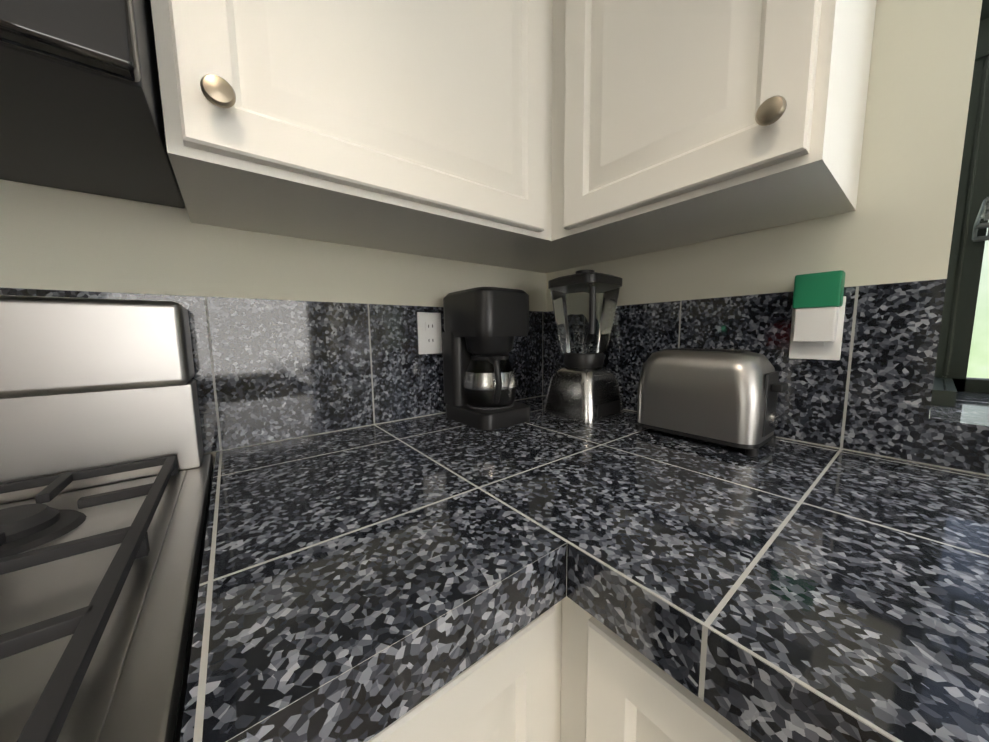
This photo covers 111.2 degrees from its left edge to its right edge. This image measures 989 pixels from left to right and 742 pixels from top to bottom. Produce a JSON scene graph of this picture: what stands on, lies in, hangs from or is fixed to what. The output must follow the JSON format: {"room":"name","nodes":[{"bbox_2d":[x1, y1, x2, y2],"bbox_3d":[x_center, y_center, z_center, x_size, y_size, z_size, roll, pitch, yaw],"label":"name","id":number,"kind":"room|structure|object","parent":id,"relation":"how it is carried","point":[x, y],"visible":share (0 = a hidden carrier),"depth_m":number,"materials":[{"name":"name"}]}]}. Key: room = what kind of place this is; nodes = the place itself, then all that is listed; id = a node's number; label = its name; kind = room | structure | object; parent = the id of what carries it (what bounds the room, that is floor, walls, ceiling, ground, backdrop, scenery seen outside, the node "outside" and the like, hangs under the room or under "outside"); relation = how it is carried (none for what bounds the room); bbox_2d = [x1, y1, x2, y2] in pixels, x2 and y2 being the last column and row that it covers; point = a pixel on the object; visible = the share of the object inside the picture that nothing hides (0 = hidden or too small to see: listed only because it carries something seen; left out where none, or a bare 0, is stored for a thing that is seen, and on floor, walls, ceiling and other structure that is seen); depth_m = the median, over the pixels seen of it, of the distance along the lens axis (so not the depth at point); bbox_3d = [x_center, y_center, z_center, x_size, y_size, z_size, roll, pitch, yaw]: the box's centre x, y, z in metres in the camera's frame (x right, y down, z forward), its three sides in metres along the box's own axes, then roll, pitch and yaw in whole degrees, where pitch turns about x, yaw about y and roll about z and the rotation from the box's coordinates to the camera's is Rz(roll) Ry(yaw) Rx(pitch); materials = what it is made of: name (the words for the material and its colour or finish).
{"room":"kitchen","nodes":[
{"label":"kitchen","id":0,"kind":"room"},
{"bbox_2d":[0,179,545,466],"bbox_3d":[-1.517,-0.067,0.030,4.520,2.450,0.160,-5,8,-37],"label":"wall","id":1,"kind":"structure","parent":0,"point":[51,238],"depth_m":0.64,"materials":[{"name":"beige paint"}]},
{"bbox_2d":[0,0,184,207],"bbox_3d":[-0.737,-0.469,0.195,0.758,0.430,0.467,-5,8,-37],"label":"over-the-range microwave","id":2,"kind":"object","parent":1,"relation":"attached to","point":[81,110],"visible":0.98,"depth_m":0.35,"materials":[{"name":"grey metal"}]},
{"bbox_2d":[0,287,547,453],"bbox_3d":[-0.629,0.015,0.621,2.010,0.308,0.011,-5,8,-37],"label":"tile backsplash","id":3,"kind":"structure","parent":1,"relation":"attached to","point":[268,370],"depth_m":0.77,"materials":[{"name":"stone"}]},
{"bbox_2d":[417,312,441,353],"bbox_3d":[-0.180,-0.105,0.946,0.072,0.115,0.008,-5,8,-37],"label":"outlet","id":4,"kind":"object","parent":3,"relation":"attached to","point":[429,334],"visible":1,"depth_m":0.94,"materials":[{"name":"white plastic"}]},
{"bbox_2d":[151,0,554,263],"bbox_3d":[-0.235,-0.673,0.657,0.616,0.768,0.328,-5,8,-37],"label":"upper cabinet","id":5,"kind":"object","parent":1,"relation":"attached to","point":[545,136],"depth_m":0.54,"materials":[{"name":"white wood"}]},
{"bbox_2d":[546,0,986,475],"bbox_3d":[1.714,-0.042,-0.576,0.160,2.450,4.760,-5,8,-37],"label":"wall","id":6,"kind":"structure","parent":0,"point":[897,225],"depth_m":0.59,"materials":[{"name":"beige paint"}]},
{"bbox_2d":[551,0,875,257],"bbox_3d":[0.386,-0.682,0.663,0.328,0.768,0.465,-5,8,-37],"label":"upper cabinet","id":7,"kind":"object","parent":6,"relation":"attached to","point":[678,123],"depth_m":0.55,"materials":[{"name":"white wood"}]},
{"bbox_2d":[548,279,988,475],"bbox_3d":[1.123,0.054,0.060,0.012,0.308,3.049,-5,8,-37],"label":"tile backsplash","id":8,"kind":"structure","parent":6,"relation":"attached to","point":[875,399],"depth_m":0.64,"materials":[{"name":"tile"}]},
{"bbox_2d":[789,270,845,359],"bbox_3d":[0.619,-0.104,0.653,0.037,0.165,0.075,-5,8,-37],"label":"electrical outlet","id":9,"kind":"object","parent":8,"relation":"attached to","point":[818,306],"visible":1,"depth_m":0.64,"materials":[{"name":"white plastic"}]},
{"bbox_2d":[929,391,988,424],"bbox_3d":[1.277,0.122,0.288,0.498,0.036,1.117,-5,8,-37],"label":"window sill","id":10,"kind":"structure","parent":6,"relation":"attached to","point":[971,407],"depth_m":0.63,"materials":[{"name":"stone"}]},
{"bbox_2d":[931,0,988,406],"bbox_3d":[1.335,-0.400,0.282,0.338,1.002,1.117,-5,8,-37],"label":"window","id":11,"kind":"structure","parent":6,"relation":"in","point":[966,257],"depth_m":0.79,"materials":[{"name":"black metal"}]},
{"bbox_2d":[971,197,988,241],"bbox_3d":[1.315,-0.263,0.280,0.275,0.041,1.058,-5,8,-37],"label":"window latch","id":12,"kind":"object","parent":11,"relation":"attached to","point":[983,212],"visible":1,"depth_m":0.75,"materials":[{"name":"grey metal"}]},
{"bbox_3d":[-0.041,1.385,-1.703,4.520,0.100,4.920,-5,8,-37],"label":"floor","id":13,"kind":"structure","parent":0,"visible":0},
{"bbox_2d":[0,295,213,741],"bbox_3d":[-0.625,0.533,0.175,0.762,1.202,0.759,-5,8,-37],"label":"range","id":14,"kind":"object","parent":13,"relation":"on","point":[106,471],"visible":1,"depth_m":0.41,"materials":[{"name":"grey metal"}]},
{"bbox_2d":[367,599,562,741],"bbox_3d":[-0.239,0.660,0.601,0.334,0.848,0.618,-5,8,-37],"label":"base cabinet","id":15,"kind":"object","parent":13,"relation":"on","point":[514,693],"depth_m":0.38,"materials":[{"name":"white wood"}]},
{"bbox_2d":[563,596,755,741],"bbox_3d":[0.431,0.659,0.533,0.618,0.848,0.348,-5,8,-37],"label":"base cabinet","id":16,"kind":"object","parent":13,"relation":"on","point":[566,669],"depth_m":0.37,"materials":[{"name":"white wood"}]},
{"bbox_2d":[180,395,988,741],"bbox_3d":[0.748,0.276,-0.220,0.952,0.064,3.036,-5,8,-37],"label":"countertop","id":17,"kind":"structure","parent":16,"relation":"on","point":[364,583],"depth_m":0.33,"materials":[{"name":"tile"}]},
{"bbox_2d":[442,287,529,429],"bbox_3d":[-0.016,-0.038,0.900,0.165,0.338,0.228,-5,8,-37],"label":"coffee maker","id":18,"kind":"object","parent":17,"relation":"on","point":[483,326],"visible":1,"depth_m":0.84,"materials":[{"name":"black plastic"}]},
{"bbox_2d":[544,270,622,423],"bbox_3d":[0.247,-0.073,0.927,0.192,0.395,0.192,-5,8,-37],"label":"blender","id":19,"kind":"object","parent":17,"relation":"on","point":[583,386],"visible":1,"depth_m":0.89,"materials":[{"name":"silver metal"}]},
{"bbox_2d":[635,348,787,455],"bbox_3d":[0.459,0.049,0.731,0.152,0.190,0.260,-5,8,-37],"label":"toaster","id":20,"kind":"object","parent":17,"relation":"on","point":[727,397],"visible":1,"depth_m":0.66,"materials":[{"name":"silver metal"}]},
{"bbox_3d":[24.140,-0.954,19.859,59.400,0.100,80.000,-5,8,-37],"label":"lawn","id":21,"kind":"structure","parent":0,"visible":0},
{"bbox_2d":[966,220,988,378],"bbox_3d":[12.367,-1.728,4.236,2.608,5.088,70.000,-5,8,-37],"label":"hedge","id":22,"kind":"object","parent":21,"relation":"on","point":[977,373],"depth_m":7.08,"materials":[{"name":"green plant"}]}
]}

